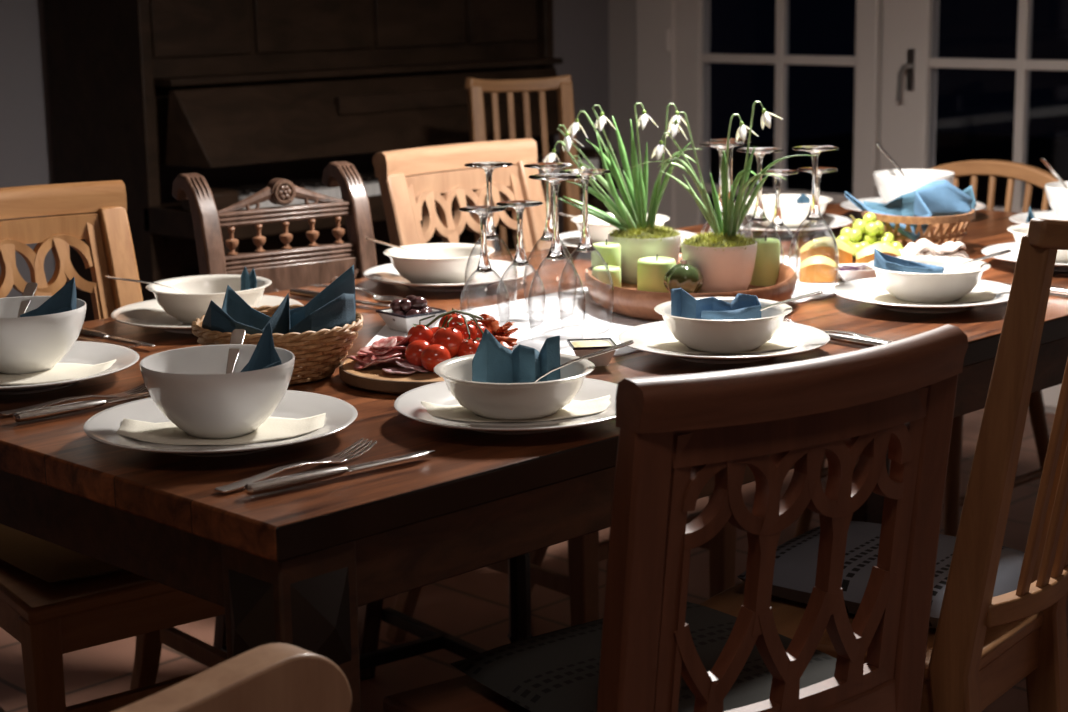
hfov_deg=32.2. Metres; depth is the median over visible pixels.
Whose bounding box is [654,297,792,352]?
soup bowl
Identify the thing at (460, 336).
tomatoes
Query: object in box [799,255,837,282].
wedge
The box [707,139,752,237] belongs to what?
wine glass
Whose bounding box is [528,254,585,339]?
glass bowl
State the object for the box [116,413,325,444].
paper napkin
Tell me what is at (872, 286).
dinner plate
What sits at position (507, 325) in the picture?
tomato
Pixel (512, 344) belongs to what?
tomato
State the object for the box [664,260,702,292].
glass ball
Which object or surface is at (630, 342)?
soup spoon
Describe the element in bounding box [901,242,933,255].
cheese slice
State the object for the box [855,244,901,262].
wedge
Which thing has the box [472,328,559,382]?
napkin
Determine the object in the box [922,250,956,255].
cheese slice
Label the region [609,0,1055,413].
door frame
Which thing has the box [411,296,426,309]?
olive
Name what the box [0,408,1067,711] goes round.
floor
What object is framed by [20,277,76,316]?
napkin
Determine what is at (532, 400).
soup bowl
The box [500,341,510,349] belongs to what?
tomato
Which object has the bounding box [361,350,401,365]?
slice
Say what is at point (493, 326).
tomato
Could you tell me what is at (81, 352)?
dinner plate
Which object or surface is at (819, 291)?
soup spoon
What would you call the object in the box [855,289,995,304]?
paper napkin
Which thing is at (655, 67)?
trim
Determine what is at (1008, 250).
soup spoon
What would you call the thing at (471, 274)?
glass bowl
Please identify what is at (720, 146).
wine glass
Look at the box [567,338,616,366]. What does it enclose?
dish
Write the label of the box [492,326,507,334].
tomato
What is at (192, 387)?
bowl
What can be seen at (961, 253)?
cheese slice
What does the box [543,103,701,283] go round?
snowdrop
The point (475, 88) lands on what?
chair
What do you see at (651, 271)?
pillar candle
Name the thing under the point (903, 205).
napkin
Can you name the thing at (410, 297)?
olive
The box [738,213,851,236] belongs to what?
dinner plate
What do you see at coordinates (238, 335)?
soup spoon
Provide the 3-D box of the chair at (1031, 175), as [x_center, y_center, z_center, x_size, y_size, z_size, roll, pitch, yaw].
[0.833,0.030,3.851,0.532,0.844,0.470,10,16,44]
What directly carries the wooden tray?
on the table runner
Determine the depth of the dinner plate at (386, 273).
2.94 m
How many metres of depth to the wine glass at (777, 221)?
2.94 m
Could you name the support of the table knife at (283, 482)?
on the dining table
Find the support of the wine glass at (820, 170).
on the table runner
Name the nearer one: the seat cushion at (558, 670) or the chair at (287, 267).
the seat cushion at (558, 670)
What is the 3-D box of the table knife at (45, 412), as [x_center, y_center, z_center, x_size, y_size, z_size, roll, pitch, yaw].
[-0.494,0.053,2.121,0.222,0.012,0.019,-11,15,-42]
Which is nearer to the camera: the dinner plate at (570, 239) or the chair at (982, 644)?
the chair at (982, 644)
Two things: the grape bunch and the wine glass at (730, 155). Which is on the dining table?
the grape bunch
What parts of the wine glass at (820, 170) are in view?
stem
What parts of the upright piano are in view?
panel, leg, panel, panel, panel, leg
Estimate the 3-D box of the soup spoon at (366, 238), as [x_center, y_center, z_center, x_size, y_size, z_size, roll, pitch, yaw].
[-0.187,-0.156,2.914,0.155,0.064,0.035,-1,11,0]
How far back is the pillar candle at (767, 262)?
2.79 m
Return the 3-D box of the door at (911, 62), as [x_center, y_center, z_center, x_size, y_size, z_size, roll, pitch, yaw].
[1.436,-0.928,5.069,1.135,2.187,0.112,10,16,44]
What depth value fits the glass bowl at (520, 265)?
2.59 m
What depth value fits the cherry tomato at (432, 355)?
2.18 m
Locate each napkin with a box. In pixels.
[0,359,115,384]
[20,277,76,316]
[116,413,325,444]
[202,293,355,334]
[222,265,355,329]
[241,267,256,290]
[241,322,281,371]
[421,395,610,421]
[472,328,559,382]
[640,333,802,353]
[671,288,761,319]
[796,194,809,203]
[844,180,972,241]
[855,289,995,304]
[863,185,975,216]
[874,248,944,272]
[1026,207,1034,222]
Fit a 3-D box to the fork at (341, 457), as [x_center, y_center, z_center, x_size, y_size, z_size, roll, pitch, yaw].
[-0.234,0.108,1.824,0.025,0.013,0.200,9,15,40]
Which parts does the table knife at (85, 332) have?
handle, blade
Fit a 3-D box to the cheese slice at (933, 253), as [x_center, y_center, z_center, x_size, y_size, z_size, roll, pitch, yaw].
[0.659,-0.172,3.060,0.061,0.022,0.045,4,12,24]
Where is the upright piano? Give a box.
[43,0,622,321]
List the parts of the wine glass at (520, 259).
stem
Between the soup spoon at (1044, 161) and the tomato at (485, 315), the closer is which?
the tomato at (485, 315)
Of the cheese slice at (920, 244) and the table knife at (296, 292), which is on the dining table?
the table knife at (296, 292)
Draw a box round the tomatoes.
[413,308,488,357]
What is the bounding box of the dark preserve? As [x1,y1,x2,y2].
[839,265,873,270]
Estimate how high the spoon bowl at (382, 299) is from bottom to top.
0.009 m
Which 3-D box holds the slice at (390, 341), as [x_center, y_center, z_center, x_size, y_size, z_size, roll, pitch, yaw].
[-0.191,-0.014,2.257,0.046,0.018,0.043,-3,11,-9]
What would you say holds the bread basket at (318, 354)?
on the dining table
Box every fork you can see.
[0,384,147,415]
[77,337,142,348]
[215,438,376,492]
[783,318,892,341]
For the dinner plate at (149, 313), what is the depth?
2.64 m
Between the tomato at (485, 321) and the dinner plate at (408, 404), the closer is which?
the dinner plate at (408, 404)
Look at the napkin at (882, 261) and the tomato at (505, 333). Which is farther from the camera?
the napkin at (882, 261)
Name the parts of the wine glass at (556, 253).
stem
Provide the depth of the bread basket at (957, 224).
3.16 m
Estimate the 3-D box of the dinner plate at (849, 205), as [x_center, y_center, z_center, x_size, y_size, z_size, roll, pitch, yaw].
[0.761,-0.292,3.717,0.286,0.025,0.286,10,16,44]
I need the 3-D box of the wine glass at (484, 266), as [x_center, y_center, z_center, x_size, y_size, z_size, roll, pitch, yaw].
[-0.068,-0.118,2.532,0.069,0.170,0.069,-5,12,-19]
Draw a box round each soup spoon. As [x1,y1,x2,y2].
[17,283,37,316]
[104,275,185,293]
[226,329,245,372]
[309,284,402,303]
[365,237,426,257]
[534,340,633,381]
[558,213,601,223]
[760,290,822,310]
[876,142,904,176]
[944,249,1010,272]
[1041,158,1067,188]
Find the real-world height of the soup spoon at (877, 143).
0.132 m
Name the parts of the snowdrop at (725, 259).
flower stem, flower stem, flower stem, flower stem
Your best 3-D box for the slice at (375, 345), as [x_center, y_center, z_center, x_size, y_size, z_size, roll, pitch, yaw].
[-0.173,-0.011,2.267,0.051,0.014,0.055,4,12,22]
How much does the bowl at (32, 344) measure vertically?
0.078 m
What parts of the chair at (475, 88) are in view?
post, rail, rail, post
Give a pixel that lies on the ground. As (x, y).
(949, 147)
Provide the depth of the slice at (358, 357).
2.25 m
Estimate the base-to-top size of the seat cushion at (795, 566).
0.060 m
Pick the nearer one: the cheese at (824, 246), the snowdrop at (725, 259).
the snowdrop at (725, 259)
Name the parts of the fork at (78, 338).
handle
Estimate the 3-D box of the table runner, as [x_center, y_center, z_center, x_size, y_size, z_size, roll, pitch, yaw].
[0.159,-0.068,2.702,0.407,0.002,1.115,10,16,44]
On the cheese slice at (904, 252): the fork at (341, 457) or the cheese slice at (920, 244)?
the cheese slice at (920, 244)
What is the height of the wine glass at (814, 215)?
0.220 m
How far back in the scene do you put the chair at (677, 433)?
1.74 m
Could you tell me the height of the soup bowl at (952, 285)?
0.050 m
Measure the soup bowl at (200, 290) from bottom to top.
0.050 m
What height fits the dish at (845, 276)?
0.022 m
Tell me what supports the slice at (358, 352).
on the slice at (402, 354)
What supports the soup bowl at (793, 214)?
on the dinner plate at (834, 221)
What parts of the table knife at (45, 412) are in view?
handle, blade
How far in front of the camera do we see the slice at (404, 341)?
2.25 m
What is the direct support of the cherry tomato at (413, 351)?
on the slice at (405, 364)
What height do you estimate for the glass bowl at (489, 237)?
0.125 m
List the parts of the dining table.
leg, leg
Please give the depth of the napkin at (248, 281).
2.65 m
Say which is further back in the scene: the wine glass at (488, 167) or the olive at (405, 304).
the wine glass at (488, 167)
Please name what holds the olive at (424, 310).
in the dish at (402, 323)
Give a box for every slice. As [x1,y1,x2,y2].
[346,353,385,365]
[354,359,386,368]
[357,349,381,355]
[359,336,396,354]
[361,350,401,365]
[371,355,406,362]
[372,340,405,350]
[380,338,404,357]
[382,367,416,373]
[394,336,405,341]
[396,334,411,345]
[396,361,429,371]
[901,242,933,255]
[908,239,943,255]
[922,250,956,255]
[923,248,950,255]
[929,241,966,253]
[936,250,969,258]
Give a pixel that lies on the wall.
(580, 27)
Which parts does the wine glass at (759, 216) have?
stem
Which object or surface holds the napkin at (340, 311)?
in the bread basket at (318, 354)
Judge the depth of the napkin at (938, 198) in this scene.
3.21 m
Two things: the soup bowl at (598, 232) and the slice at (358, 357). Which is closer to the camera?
the slice at (358, 357)
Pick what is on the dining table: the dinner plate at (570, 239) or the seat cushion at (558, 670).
the dinner plate at (570, 239)
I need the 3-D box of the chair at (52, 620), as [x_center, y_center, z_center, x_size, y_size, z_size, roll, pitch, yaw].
[-0.649,0.241,2.691,0.424,0.934,0.563,-10,14,-37]
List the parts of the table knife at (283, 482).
handle, blade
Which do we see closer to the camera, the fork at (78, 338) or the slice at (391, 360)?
the slice at (391, 360)
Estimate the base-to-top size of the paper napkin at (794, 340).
0.010 m
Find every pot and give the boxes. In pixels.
[608,232,680,283]
[681,241,756,292]
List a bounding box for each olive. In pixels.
[390,299,401,311]
[393,310,404,320]
[400,298,411,311]
[405,309,419,315]
[406,295,415,300]
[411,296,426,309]
[420,308,430,313]
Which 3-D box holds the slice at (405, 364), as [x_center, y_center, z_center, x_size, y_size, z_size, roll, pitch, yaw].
[-0.143,0.011,2.209,0.047,0.013,0.048,-6,12,-25]
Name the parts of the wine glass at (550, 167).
stem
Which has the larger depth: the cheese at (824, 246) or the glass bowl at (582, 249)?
the cheese at (824, 246)
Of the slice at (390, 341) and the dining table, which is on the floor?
the dining table
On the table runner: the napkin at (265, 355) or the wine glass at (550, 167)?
the wine glass at (550, 167)
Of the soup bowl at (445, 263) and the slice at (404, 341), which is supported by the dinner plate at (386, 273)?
the soup bowl at (445, 263)
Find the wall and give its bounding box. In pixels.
[0,0,609,297]
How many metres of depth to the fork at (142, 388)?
2.14 m
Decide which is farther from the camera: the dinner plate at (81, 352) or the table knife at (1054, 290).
the table knife at (1054, 290)
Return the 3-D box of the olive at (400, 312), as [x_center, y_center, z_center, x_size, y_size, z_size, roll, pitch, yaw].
[-0.187,-0.055,2.550,0.019,0.019,0.024,1,12,11]
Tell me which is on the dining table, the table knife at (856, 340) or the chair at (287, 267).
the table knife at (856, 340)
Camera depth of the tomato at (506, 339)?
2.26 m
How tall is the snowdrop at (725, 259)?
0.281 m
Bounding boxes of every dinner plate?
[0,341,139,394]
[83,390,357,456]
[111,295,303,333]
[363,259,532,291]
[394,378,616,433]
[559,229,696,247]
[618,321,829,363]
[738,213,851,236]
[832,277,1010,312]
[840,197,984,211]
[982,242,1067,271]
[1009,210,1059,223]
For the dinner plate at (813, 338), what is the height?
0.023 m
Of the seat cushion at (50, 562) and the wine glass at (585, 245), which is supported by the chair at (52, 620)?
the seat cushion at (50, 562)
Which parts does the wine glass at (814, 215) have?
stem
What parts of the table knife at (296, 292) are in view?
handle, blade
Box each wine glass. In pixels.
[459,205,509,321]
[464,162,516,312]
[496,200,545,320]
[523,162,576,313]
[528,173,585,339]
[558,169,613,328]
[699,142,744,236]
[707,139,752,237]
[736,147,783,254]
[762,170,798,274]
[788,146,838,284]
[795,167,837,269]
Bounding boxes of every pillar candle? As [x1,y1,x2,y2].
[591,239,620,268]
[592,263,620,287]
[637,255,675,292]
[750,235,779,285]
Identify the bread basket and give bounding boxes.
[191,304,362,384]
[861,203,974,252]
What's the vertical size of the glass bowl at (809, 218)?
0.128 m
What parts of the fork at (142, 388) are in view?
handle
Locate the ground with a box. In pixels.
[710,132,1067,212]
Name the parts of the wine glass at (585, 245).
stem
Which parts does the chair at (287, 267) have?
post, rail, rail, carved panel, post, leg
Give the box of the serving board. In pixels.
[339,355,457,393]
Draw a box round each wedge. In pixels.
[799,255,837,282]
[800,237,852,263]
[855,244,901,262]
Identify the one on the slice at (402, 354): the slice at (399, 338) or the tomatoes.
the slice at (399, 338)
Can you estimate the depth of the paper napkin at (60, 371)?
2.26 m
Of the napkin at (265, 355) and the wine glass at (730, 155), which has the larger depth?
the wine glass at (730, 155)
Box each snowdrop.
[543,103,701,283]
[624,101,815,292]
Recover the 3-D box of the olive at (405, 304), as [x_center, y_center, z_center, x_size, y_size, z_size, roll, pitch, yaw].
[-0.178,-0.070,2.556,0.019,0.019,0.024,-2,11,-7]
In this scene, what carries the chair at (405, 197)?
on the floor
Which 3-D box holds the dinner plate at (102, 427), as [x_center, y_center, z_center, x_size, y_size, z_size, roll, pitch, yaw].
[-0.330,0.077,1.958,0.286,0.025,0.286,10,16,44]
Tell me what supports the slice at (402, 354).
on the slice
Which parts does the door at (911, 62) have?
handle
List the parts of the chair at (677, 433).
seat, post, rail, fretwork panel, rail, post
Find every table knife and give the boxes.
[13,392,149,421]
[79,327,154,346]
[244,450,435,495]
[289,288,389,306]
[826,332,889,346]
[999,282,1067,295]
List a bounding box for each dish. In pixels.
[376,307,445,332]
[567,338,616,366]
[835,263,875,281]
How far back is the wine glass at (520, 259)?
2.58 m
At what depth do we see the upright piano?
4.67 m
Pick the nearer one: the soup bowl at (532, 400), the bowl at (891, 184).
the soup bowl at (532, 400)
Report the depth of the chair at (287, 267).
3.07 m
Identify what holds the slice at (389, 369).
on the serving board
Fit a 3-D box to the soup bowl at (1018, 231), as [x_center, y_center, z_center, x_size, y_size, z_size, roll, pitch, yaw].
[0.870,-0.184,3.047,0.176,0.050,0.176,10,16,44]
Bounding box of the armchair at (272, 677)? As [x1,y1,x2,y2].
[112,643,351,711]
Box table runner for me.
[365,255,843,355]
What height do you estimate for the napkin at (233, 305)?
0.105 m
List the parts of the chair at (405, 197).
post, rail, fretwork panel, post, leg, leg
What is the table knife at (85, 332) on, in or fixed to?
on the dining table
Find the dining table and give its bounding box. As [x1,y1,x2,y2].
[0,202,1067,711]
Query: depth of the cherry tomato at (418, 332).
2.25 m
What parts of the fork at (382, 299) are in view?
handle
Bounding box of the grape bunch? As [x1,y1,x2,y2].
[836,213,903,257]
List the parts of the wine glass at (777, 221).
stem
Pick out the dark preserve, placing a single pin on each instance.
(845, 267)
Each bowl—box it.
[0,296,85,373]
[140,344,294,438]
[146,274,271,323]
[372,296,402,303]
[383,243,494,283]
[434,353,594,419]
[460,274,509,321]
[464,235,516,312]
[496,264,545,320]
[523,236,576,313]
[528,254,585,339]
[558,247,613,328]
[571,212,669,243]
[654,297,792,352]
[743,194,832,227]
[788,216,838,284]
[867,256,990,302]
[873,169,954,202]
[1007,224,1067,262]
[1045,181,1067,219]
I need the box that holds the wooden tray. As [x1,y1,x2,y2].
[585,253,796,320]
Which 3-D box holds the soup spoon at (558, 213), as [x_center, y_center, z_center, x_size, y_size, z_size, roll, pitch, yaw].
[0.107,-0.229,3.245,0.158,0.058,0.035,-8,14,-33]
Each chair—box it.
[0,180,226,711]
[172,161,532,679]
[372,138,736,642]
[383,324,967,711]
[465,74,580,256]
[699,218,1067,711]
[794,160,1063,537]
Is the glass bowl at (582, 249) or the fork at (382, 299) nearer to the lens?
the glass bowl at (582, 249)
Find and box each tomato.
[405,340,431,366]
[407,325,432,343]
[420,344,450,372]
[478,318,493,324]
[479,313,494,318]
[486,319,499,333]
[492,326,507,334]
[495,336,517,342]
[500,322,514,330]
[500,328,517,336]
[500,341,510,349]
[503,341,516,346]
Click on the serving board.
(372, 378)
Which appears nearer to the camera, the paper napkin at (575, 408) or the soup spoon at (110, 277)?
the paper napkin at (575, 408)
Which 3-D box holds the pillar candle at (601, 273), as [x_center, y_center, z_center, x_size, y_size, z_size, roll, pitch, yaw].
[0.108,-0.114,2.740,0.043,0.048,0.043,10,16,44]
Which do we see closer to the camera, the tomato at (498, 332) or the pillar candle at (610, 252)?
the tomato at (498, 332)
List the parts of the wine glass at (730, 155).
stem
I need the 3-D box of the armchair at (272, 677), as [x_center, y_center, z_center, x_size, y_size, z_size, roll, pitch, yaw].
[-0.588,0.438,1.579,0.644,0.981,0.602,10,16,44]
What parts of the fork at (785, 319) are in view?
handle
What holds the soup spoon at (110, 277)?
in the soup bowl at (200, 290)
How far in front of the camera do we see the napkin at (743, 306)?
2.37 m
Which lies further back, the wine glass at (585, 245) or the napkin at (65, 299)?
the wine glass at (585, 245)
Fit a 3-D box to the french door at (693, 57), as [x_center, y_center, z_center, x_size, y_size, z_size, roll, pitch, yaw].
[0.738,-1.057,5.764,0.811,2.187,0.091,10,16,44]
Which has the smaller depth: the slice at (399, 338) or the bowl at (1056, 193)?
the slice at (399, 338)
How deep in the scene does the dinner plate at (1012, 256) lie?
3.10 m
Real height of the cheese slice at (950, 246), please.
0.020 m
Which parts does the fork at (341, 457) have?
handle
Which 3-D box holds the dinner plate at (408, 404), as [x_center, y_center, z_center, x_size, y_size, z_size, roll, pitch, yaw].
[-0.018,0.059,2.030,0.271,0.023,0.271,10,16,44]
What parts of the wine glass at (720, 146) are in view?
stem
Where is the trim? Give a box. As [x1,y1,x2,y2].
[636,0,674,228]
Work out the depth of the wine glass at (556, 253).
2.44 m
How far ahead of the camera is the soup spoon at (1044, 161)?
3.38 m
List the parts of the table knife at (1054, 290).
handle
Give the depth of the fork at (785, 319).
2.46 m
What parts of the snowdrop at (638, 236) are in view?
flower stem, flower stem, flower stem, flower stem, flower stem, flower stem, flower stem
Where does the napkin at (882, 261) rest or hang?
in the soup bowl at (952, 285)
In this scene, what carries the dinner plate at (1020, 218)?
on the dining table
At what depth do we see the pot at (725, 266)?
2.72 m
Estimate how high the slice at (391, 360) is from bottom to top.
0.015 m
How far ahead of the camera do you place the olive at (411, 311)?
2.54 m
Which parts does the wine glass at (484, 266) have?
stem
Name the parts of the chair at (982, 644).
seat, seat rail, post, rail, post, rail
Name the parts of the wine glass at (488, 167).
stem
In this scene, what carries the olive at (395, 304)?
in the dish at (402, 323)
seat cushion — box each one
[0,524,122,582]
[450,602,836,711]
[737,521,1024,628]
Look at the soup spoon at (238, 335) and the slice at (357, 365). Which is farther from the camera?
the slice at (357, 365)
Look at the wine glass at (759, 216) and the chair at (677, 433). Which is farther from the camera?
the wine glass at (759, 216)
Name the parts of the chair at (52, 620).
leg, fretwork panel, rail, seat, seat rail, post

